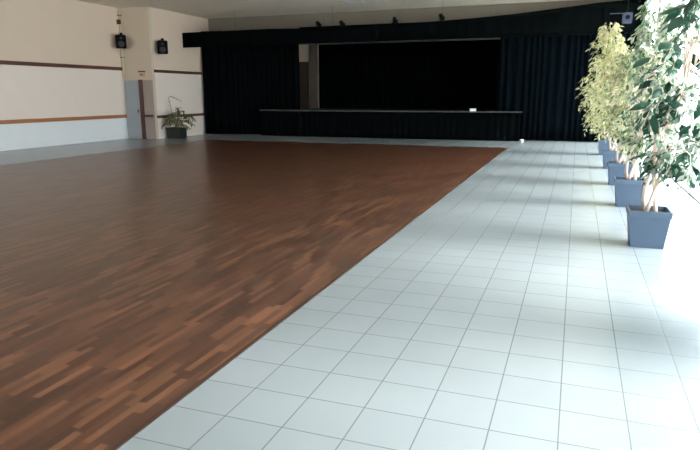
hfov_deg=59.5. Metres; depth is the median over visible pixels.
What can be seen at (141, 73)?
exit sign
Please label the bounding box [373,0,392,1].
recessed light
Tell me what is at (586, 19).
valance
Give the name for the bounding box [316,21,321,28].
spotlight
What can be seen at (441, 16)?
spotlight
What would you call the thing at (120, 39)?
speaker grille
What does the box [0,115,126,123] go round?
trim
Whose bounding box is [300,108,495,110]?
floor
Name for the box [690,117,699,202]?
window
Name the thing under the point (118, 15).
pipe
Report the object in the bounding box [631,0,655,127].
wall
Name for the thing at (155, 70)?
trim
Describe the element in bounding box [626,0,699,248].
fig tree
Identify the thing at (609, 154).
fig tree
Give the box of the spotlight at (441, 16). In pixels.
[439,13,444,21]
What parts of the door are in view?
frame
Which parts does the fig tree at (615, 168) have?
plant pot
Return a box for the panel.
[299,44,318,108]
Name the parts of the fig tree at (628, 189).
plant pot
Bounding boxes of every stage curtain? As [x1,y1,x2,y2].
[201,31,299,133]
[496,33,636,141]
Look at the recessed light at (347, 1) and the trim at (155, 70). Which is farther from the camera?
the trim at (155, 70)
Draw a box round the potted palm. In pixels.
[161,96,195,138]
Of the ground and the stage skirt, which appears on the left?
the stage skirt
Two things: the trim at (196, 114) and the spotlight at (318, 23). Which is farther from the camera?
the trim at (196, 114)
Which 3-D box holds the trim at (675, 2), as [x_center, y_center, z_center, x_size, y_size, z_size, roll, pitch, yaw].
[5.967,-4.618,7.454,1.530,0.200,27.600,4,13,20]
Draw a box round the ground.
[644,108,699,192]
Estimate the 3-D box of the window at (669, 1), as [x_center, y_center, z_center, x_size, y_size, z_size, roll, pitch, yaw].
[7.665,-3.795,15.025,0.080,4.420,3.850,4,13,20]
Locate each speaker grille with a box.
[116,35,125,47]
[158,41,167,52]
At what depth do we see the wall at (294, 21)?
23.29 m
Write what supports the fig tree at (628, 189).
on the floor at (518, 311)
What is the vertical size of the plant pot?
0.410 m
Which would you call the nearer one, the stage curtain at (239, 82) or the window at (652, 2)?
the window at (652, 2)
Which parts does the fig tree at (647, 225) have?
plant pot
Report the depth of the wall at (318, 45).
30.00 m
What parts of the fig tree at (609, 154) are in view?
plant pot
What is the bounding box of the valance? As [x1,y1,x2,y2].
[182,0,646,47]
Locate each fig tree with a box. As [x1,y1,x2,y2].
[575,22,628,154]
[585,40,633,168]
[595,48,661,184]
[612,0,689,206]
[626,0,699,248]
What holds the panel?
on the floor at (300, 108)
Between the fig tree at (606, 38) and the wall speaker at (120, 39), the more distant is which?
the wall speaker at (120, 39)
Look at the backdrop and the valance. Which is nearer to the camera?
the valance
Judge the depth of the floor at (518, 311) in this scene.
5.04 m
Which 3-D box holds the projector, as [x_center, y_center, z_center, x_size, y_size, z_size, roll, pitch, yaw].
[7.776,-6.361,17.487,0.600,1.150,0.360,4,13,20]
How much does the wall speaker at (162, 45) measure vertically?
0.594 m
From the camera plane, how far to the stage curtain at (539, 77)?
21.55 m
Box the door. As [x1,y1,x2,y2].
[123,79,155,138]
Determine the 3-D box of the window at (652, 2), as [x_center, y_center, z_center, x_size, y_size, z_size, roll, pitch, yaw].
[8.975,-4.548,18.539,0.080,4.420,3.800,4,13,20]
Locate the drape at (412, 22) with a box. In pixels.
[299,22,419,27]
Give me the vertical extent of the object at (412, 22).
0.630 m
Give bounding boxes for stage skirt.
[259,110,521,140]
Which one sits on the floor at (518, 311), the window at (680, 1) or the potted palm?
the potted palm
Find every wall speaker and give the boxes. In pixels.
[115,33,126,48]
[157,38,167,53]
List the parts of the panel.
door, door post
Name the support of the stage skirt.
on the floor at (518, 311)
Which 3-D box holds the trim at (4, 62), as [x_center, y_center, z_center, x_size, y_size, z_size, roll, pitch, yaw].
[-12.564,-3.575,12.315,0.035,0.120,23.430,4,13,20]
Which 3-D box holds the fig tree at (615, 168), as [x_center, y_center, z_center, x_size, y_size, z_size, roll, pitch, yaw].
[5.078,-1.946,11.131,1.176,2.442,1.142,4,13,20]
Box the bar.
[314,26,500,44]
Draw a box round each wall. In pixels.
[0,0,208,150]
[208,0,639,141]
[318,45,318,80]
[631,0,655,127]
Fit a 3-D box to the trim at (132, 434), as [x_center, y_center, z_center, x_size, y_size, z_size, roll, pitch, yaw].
[-4.007,-0.588,10.685,10.885,0.006,22.380,4,13,20]
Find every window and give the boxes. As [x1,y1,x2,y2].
[638,0,658,152]
[645,0,678,152]
[667,0,697,193]
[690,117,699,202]
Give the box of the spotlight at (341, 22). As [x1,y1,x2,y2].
[339,20,344,27]
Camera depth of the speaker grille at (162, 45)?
22.65 m
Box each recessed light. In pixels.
[343,0,364,3]
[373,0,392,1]
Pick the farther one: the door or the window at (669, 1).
the door
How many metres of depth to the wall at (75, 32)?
21.35 m
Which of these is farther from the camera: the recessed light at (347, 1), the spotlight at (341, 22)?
the spotlight at (341, 22)
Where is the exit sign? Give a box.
[138,71,144,76]
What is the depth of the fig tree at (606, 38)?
16.56 m
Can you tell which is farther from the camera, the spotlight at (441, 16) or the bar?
the bar
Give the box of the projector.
[610,0,632,23]
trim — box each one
[0,60,121,70]
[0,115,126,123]
[0,140,506,449]
[154,69,201,74]
[157,113,203,117]
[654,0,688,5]
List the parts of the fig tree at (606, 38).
plant pot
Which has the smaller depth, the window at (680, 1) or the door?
the window at (680, 1)
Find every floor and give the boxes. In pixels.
[0,134,699,449]
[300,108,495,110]
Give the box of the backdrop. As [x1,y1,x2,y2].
[319,39,499,108]
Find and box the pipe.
[116,8,124,77]
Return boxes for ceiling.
[77,0,571,18]
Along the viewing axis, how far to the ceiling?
21.85 m

